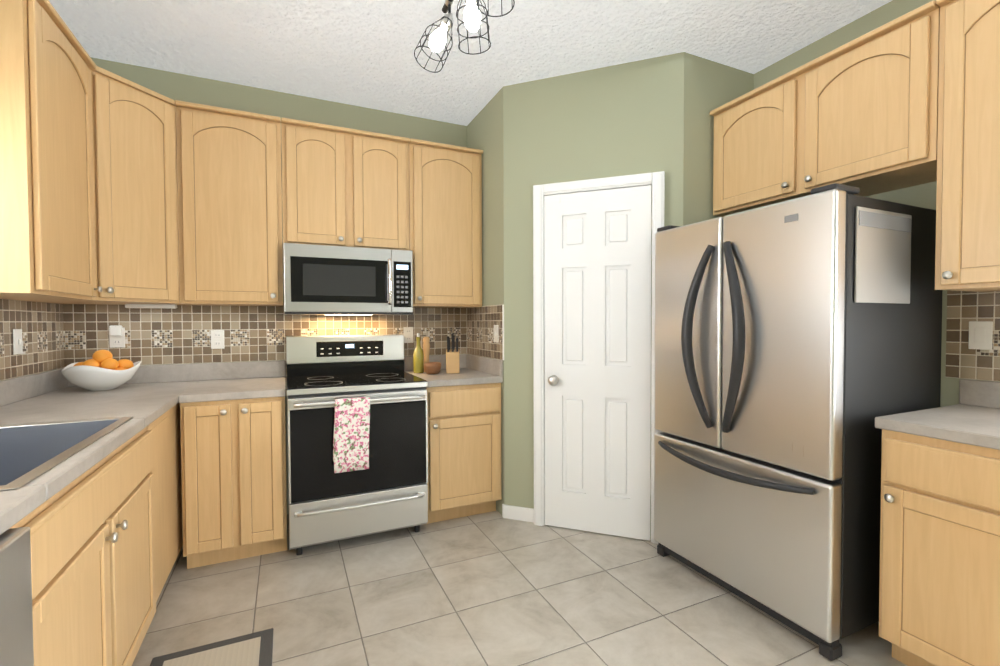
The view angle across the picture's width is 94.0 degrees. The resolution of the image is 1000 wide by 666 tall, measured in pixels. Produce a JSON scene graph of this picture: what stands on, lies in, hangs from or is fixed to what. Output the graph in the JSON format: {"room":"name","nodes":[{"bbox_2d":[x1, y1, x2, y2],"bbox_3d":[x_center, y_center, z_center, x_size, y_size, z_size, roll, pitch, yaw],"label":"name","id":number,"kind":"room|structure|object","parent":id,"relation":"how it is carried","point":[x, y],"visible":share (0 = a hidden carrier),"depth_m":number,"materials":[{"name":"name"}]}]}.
{"room":"kitchen","nodes":[
{"label":"kitchen","id":0,"kind":"room"},
{"bbox_2d":[91,57,466,513],"bbox_3d":[-0.763,-0.191,3.412,3.960,2.760,0.120,-1,2,-25],"label":"wall","id":1,"kind":"structure","parent":0,"point":[192,89],"depth_m":3.03,"materials":[{"name":"green paint"}]},
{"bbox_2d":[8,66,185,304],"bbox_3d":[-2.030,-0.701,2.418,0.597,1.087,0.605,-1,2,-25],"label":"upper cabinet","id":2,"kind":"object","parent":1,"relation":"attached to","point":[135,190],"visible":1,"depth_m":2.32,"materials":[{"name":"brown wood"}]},
{"bbox_2d":[125,304,176,308],"bbox_3d":[-1.954,-0.150,2.614,0.230,0.023,0.060,-1,2,-25],"label":"under-cabinet light","id":3,"kind":"object","parent":2,"relation":"attached to","point":[170,306],"visible":1,"depth_m":2.59,"materials":[{"name":"white plastic"}]},
{"bbox_2d":[175,100,283,305],"bbox_3d":[-1.574,-0.711,2.761,0.513,1.087,0.360,-1,2,-25],"label":"upper cabinet","id":4,"kind":"object","parent":1,"relation":"attached to","point":[229,175],"visible":1,"depth_m":2.62,"materials":[{"name":"brown wood"}]},
{"bbox_2d":[63,304,467,377],"bbox_3d":[-1.336,0.061,3.085,2.400,0.515,0.007,-1,2,-25],"label":"backsplash","id":5,"kind":"structure","parent":1,"relation":"attached to","point":[180,334],"depth_m":2.90,"materials":[{"name":"tile"}]},
{"bbox_2d":[109,325,124,347],"bbox_3d":[-2.195,0.021,2.665,0.072,0.128,0.035,-1,2,-25],"label":"electrical outlet plate","id":6,"kind":"object","parent":5,"relation":"attached to","point":[116,336],"depth_m":2.67,"materials":[{"name":"white plastic"}]},
{"bbox_2d":[211,330,224,348],"bbox_3d":[-1.748,0.040,2.885,0.072,0.115,0.009,-1,2,-25],"label":"electrical outlet plate","id":7,"kind":"object","parent":5,"relation":"attached to","point":[217,336],"depth_m":2.88,"materials":[{"name":"white plastic"}]},
{"bbox_2d":[403,327,412,342],"bbox_3d":[-0.664,0.014,3.382,0.072,0.115,0.009,-1,2,-25],"label":"electrical outlet plate","id":8,"kind":"object","parent":5,"relation":"attached to","point":[408,331],"depth_m":3.38,"materials":[{"name":"white plastic"}]},
{"bbox_2d":[281,117,409,251],"bbox_3d":[-0.995,-0.898,3.023,0.757,0.731,0.360,-1,2,-25],"label":"upper cabinet","id":9,"kind":"object","parent":1,"relation":"attached to","point":[346,187],"visible":1,"depth_m":2.87,"materials":[{"name":"brown wood"}]},
{"bbox_2d":[283,243,412,314],"bbox_3d":[-0.969,-0.322,2.985,0.751,0.411,0.472,-1,2,-25],"label":"microwave","id":10,"kind":"object","parent":9,"relation":"attached to","point":[329,280],"visible":1,"depth_m":2.82,"materials":[{"name":"silver metal"}]},
{"bbox_2d":[409,138,482,307],"bbox_3d":[-0.415,-0.728,3.293,0.513,1.087,0.360,-1,2,-25],"label":"upper cabinet","id":11,"kind":"object","parent":1,"relation":"attached to","point":[445,207],"visible":0.98,"depth_m":3.15,"materials":[{"name":"brown wood"}]},
{"bbox_2d":[49,0,891,125],"bbox_3d":[0.540,-1.547,0.527,3.960,0.080,6.396,-1,2,-25],"label":"ceiling","id":12,"kind":"structure","parent":0,"point":[360,53],"depth_m":2.46,"materials":[{"name":"white paint"}]},
{"bbox_2d":[414,0,514,72],"bbox_3d":[0.002,-1.255,1.400,0.192,0.540,0.987,-1,2,-33],"label":"pendant","id":13,"kind":"object","parent":12,"relation":"hanging from","point":[437,41],"visible":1,"depth_m":1.69,"materials":[{"name":"black metal"}]},
{"bbox_2d":[132,510,906,665],"bbox_3d":[0.550,1.292,0.595,3.960,0.080,6.396,-1,2,-25],"label":"floor","id":14,"kind":"structure","parent":0,"point":[494,588],"depth_m":2.07,"materials":[{"name":"tile"}]},
{"bbox_2d":[0,527,33,665],"bbox_3d":[-1.097,0.825,0.529,0.644,0.868,0.606,-1,2,-25],"label":"dishwasher","id":15,"kind":"object","parent":14,"relation":"on","point":[16,631],"visible":1,"depth_m":0.87,"materials":[{"name":"silver metal"}]},
{"bbox_2d":[9,426,155,665],"bbox_3d":[-1.446,0.806,1.277,0.668,0.873,1.017,-1,2,-25],"label":"base cabinet","id":16,"kind":"object","parent":14,"relation":"on","point":[92,542],"visible":0.77,"depth_m":1.31,"materials":[{"name":"brown wood"}]},
{"bbox_2d":[147,403,182,601],"bbox_3d":[-1.910,0.785,2.232,0.620,0.873,1.100,-1,2,-25],"label":"base cabinet","id":17,"kind":"object","parent":14,"relation":"on","point":[165,428],"visible":0.19,"depth_m":2.13,"materials":[{"name":"brown wood"}]},
{"bbox_2d":[0,363,203,534],"bbox_3d":[-1.300,0.303,0.933,0.660,0.145,3.954,-1,2,-25],"label":"countertop","id":18,"kind":"structure","parent":17,"relation":"on","point":[144,396],"depth_m":1.93,"materials":[{"name":"stone"}]},
{"bbox_2d":[0,417,132,490],"bbox_3d":[-1.455,0.436,1.248,0.572,0.225,0.824,-1,2,-25],"label":"sink basin","id":19,"kind":"object","parent":18,"relation":"in","point":[29,452],"visible":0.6,"depth_m":1.59,"materials":[{"name":"silver metal"}]},
{"bbox_2d":[61,350,141,390],"bbox_3d":[-2.111,0.194,2.472,0.327,0.212,0.326,-1,2,-25],"label":"fruit bowl","id":20,"kind":"object","parent":18,"relation":"on","point":[101,370],"visible":1,"depth_m":2.42,"materials":[{"name":"white ceramic"}]},
{"bbox_2d":[150,628,273,665],"bbox_3d":[-0.714,1.242,0.951,0.410,0.010,1.960,-1,2,-25],"label":"rug","id":21,"kind":"object","parent":14,"relation":"on","point":[254,649],"visible":1,"depth_m":1.77,"materials":[{"name":"fabric"}]},
{"bbox_2d":[180,397,286,568],"bbox_3d":[-1.482,0.773,2.667,0.470,0.873,0.668,-1,2,-25],"label":"base cabinet","id":22,"kind":"object","parent":14,"relation":"on","point":[234,479],"visible":0.9,"depth_m":2.40,"materials":[{"name":"brown wood"}]},
{"bbox_2d":[184,360,285,402],"bbox_3d":[-1.479,0.262,2.665,0.460,0.145,0.654,-1,2,-25],"label":"countertop","id":23,"kind":"structure","parent":22,"relation":"on","point":[205,382],"depth_m":2.81,"materials":[{"name":"laminate"}]},
{"bbox_2d":[286,334,427,555],"bbox_3d":[-0.898,0.612,2.882,0.760,1.180,0.739,-1,2,-25],"label":"range","id":24,"kind":"object","parent":14,"relation":"on","point":[387,490],"visible":0.96,"depth_m":2.65,"materials":[{"name":"silver metal"}]},
{"bbox_2d":[333,397,369,472],"bbox_3d":[-0.802,0.546,2.523,0.192,0.390,0.058,-1,2,-25],"label":"hanging towel","id":25,"kind":"object","parent":24,"relation":"hanging from","point":[351,434],"visible":1,"depth_m":2.50,"materials":[{"name":"multicoloured fabric"}]},
{"bbox_2d":[426,383,501,523],"bbox_3d":[-0.337,0.756,3.192,0.499,0.873,0.668,-1,2,-25],"label":"base cabinet","id":26,"kind":"object","parent":14,"relation":"on","point":[464,450],"visible":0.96,"depth_m":2.92,"materials":[{"name":"brown wood"}]},
{"bbox_2d":[404,354,502,386],"bbox_3d":[-0.345,0.245,3.192,0.506,0.145,0.643,-1,2,-25],"label":"countertop","id":27,"kind":"structure","parent":26,"relation":"on","point":[474,369],"depth_m":3.13,"materials":[{"name":"laminate"}]},
{"bbox_2d":[413,333,423,372],"bbox_3d":[-0.567,0.139,3.240,0.072,0.275,0.072,-1,2,-25],"label":"oil bottle","id":28,"kind":"object","parent":27,"relation":"on","point":[418,360],"visible":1,"depth_m":3.21,"materials":[{"name":"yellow glass"}]},
{"bbox_2d":[423,336,429,371],"bbox_3d":[-0.524,0.149,3.321,0.056,0.250,0.055,-1,2,-25],"label":"pepper mill","id":29,"kind":"object","parent":27,"relation":"on","point":[426,346],"visible":0.69,"depth_m":3.30,"materials":[{"name":"brown wood"}]},
{"bbox_2d":[424,362,440,373],"bbox_3d":[-0.457,0.240,3.166,0.116,0.075,0.115,-1,2,-25],"label":"bowl","id":30,"kind":"object","parent":27,"relation":"on","point":[432,367],"visible":1,"depth_m":3.12,"materials":[{"name":"brown wood"}]},
{"bbox_2d":[446,333,459,373],"bbox_3d":[-0.325,0.138,3.212,0.090,0.276,0.174,0,1,-5],"label":"knife block","id":31,"kind":"object","parent":27,"relation":"on","point":[452,361],"visible":1,"depth_m":3.15,"materials":[{"name":"brown wood"}]},
{"bbox_2d":[654,183,941,660],"bbox_3d":[1.332,0.326,2.249,0.854,1.767,0.910,-1,2,-25],"label":"refrigerator","id":32,"kind":"object","parent":14,"relation":"on","point":[788,369],"visible":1,"depth_m":1.90,"materials":[{"name":"silver metal"}]},
{"bbox_2d":[854,206,911,303],"bbox_3d":[1.486,-0.293,1.802,0.370,0.355,0.010,-1,2,-25],"label":"memo board","id":33,"kind":"object","parent":32,"relation":"attached to","point":[882,256],"visible":1,"depth_m":1.79,"materials":[{"name":"grey"}]},
{"bbox_2d":[879,429,999,665],"bbox_3d":[1.765,0.787,1.584,0.668,0.873,0.536,-1,2,-25],"label":"base cabinet","id":34,"kind":"object","parent":14,"relation":"on","point":[939,592],"visible":0.96,"depth_m":1.54,"materials":[{"name":"brown wood"}]},
{"bbox_2d":[875,379,999,449],"bbox_3d":[1.777,0.276,1.579,0.638,0.145,0.568,-1,2,-25],"label":"countertop","id":35,"kind":"structure","parent":34,"relation":"on","point":[972,417],"depth_m":1.67,"materials":[{"name":"laminate"}]},
{"bbox_2d":[467,52,753,539],"bbox_3d":[0.649,-0.192,3.224,1.330,2.760,1.420,-1,2,-25],"label":"wall","id":36,"kind":"structure","parent":0,"point":[651,115],"depth_m":2.83,"materials":[{"name":"green paint"}]},
{"bbox_2d":[467,304,503,359],"bbox_3d":[-0.113,-0.011,3.284,0.010,0.357,0.649,-1,2,-25],"label":"backsplash","id":37,"kind":"structure","parent":36,"relation":"attached to","point":[482,321],"depth_m":3.25,"materials":[{"name":"tile"}]},
{"bbox_2d":[494,325,498,341],"bbox_3d":[-0.029,0.004,3.075,0.014,0.115,0.072,-1,2,-25],"label":"switch plate","id":38,"kind":"object","parent":37,"relation":"attached to","point":[496,333],"visible":1,"depth_m":3.06,"materials":[{"name":"white plastic"}]},
{"bbox_2d":[502,504,533,522],"bbox_3d":[0.683,1.216,0.301,3.720,0.085,5.515,-1,2,-25],"label":"baseboard","id":39,"kind":"structure","parent":36,"relation":"attached to","point":[518,513],"depth_m":2.97,"materials":[{"name":"white paint"}]},
{"bbox_2d":[544,185,651,540],"bbox_3d":[0.564,0.178,2.768,0.480,2.027,0.468,-1,2,-25],"label":"pantry door","id":40,"kind":"structure","parent":36,"relation":"in","point":[597,286],"depth_m":2.75,"materials":[{"name":"white paint"}]},
{"bbox_2d":[533,171,664,543],"bbox_3d":[0.569,0.147,2.768,0.762,2.105,0.045,0,1,20],"label":"door frame","id":41,"kind":"structure","parent":36,"relation":"attached to","point":[655,181],"depth_m":2.85,"materials":[{"name":"white paint"}]},
{"bbox_2d":[754,0,997,406],"bbox_3d":[2.290,-0.153,1.361,0.120,2.760,6.396,-1,2,-25],"label":"wall","id":42,"kind":"structure","parent":0,"point":[923,195],"depth_m":2.20,"materials":[{"name":"green paint"}]},
{"bbox_2d":[710,0,939,216],"bbox_3d":[1.571,-0.961,2.277,0.395,0.587,1.014,-1,2,-25],"label":"upper cabinet","id":43,"kind":"object","parent":42,"relation":"attached to","point":[861,112],"visible":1,"depth_m":2.06,"materials":[{"name":"brown wood"}]},
{"bbox_2d":[935,0,999,291],"bbox_3d":[1.892,-0.700,1.586,0.395,1.078,0.514,-1,2,-25],"label":"upper cabinet","id":44,"kind":"object","parent":42,"relation":"attached to","point":[967,253],"visible":1,"depth_m":1.67,"materials":[{"name":"brown wood"}]},
{"bbox_2d":[946,290,999,381],"bbox_3d":[2.054,0.006,1.729,0.007,0.382,0.615,-1,2,-25],"label":"backsplash","id":45,"kind":"structure","parent":42,"relation":"attached to","point":[964,309],"depth_m":1.94,"materials":[{"name":"tile"}]},
{"bbox_2d":[968,321,992,349],"bbox_3d":[1.963,0.010,1.905,0.009,0.115,0.072,-1,2,-25],"label":"electrical outlet plate","id":46,"kind":"object","parent":45,"relation":"attached to","point":[980,335],"visible":1,"depth_m":1.89,"materials":[{"name":"white plastic"}]},
{"bbox_3d":[-1.200,-0.102,-0.240,0.120,2.760,6.396,-1,2,-25],"label":"wall","id":47,"kind":"structure","parent":0,"visible":0},
{"bbox_2d":[0,299,63,380],"bbox_3d":[-1.599,0.046,0.787,0.007,0.373,3.949,-1,2,-25],"label":"backsplash","id":48,"kind":"structure","parent":47,"relation":"attached to","point":[40,324],"depth_m":2.26,"materials":[{"name":"tile"}]},
{"bbox_2d":[13,329,22,354],"bbox_3d":[-2.203,0.040,2.134,0.014,0.115,0.072,-1,2,-25],"label":"electrical outlet plate","id":49,"kind":"object","parent":48,"relation":"attached to","point":[17,342],"visible":1,"depth_m":2.10,"materials":[{"name":"white plastic"}]},
{"bbox_2d":[0,0,101,299],"bbox_3d":[-1.890,-0.688,1.830,0.360,1.087,0.591,-1,2,-25],"label":"upper cabinet","id":50,"kind":"object","parent":47,"relation":"attached to","point":[47,232],"visible":1,"depth_m":1.72,"materials":[{"name":"brown wood"}]}
]}

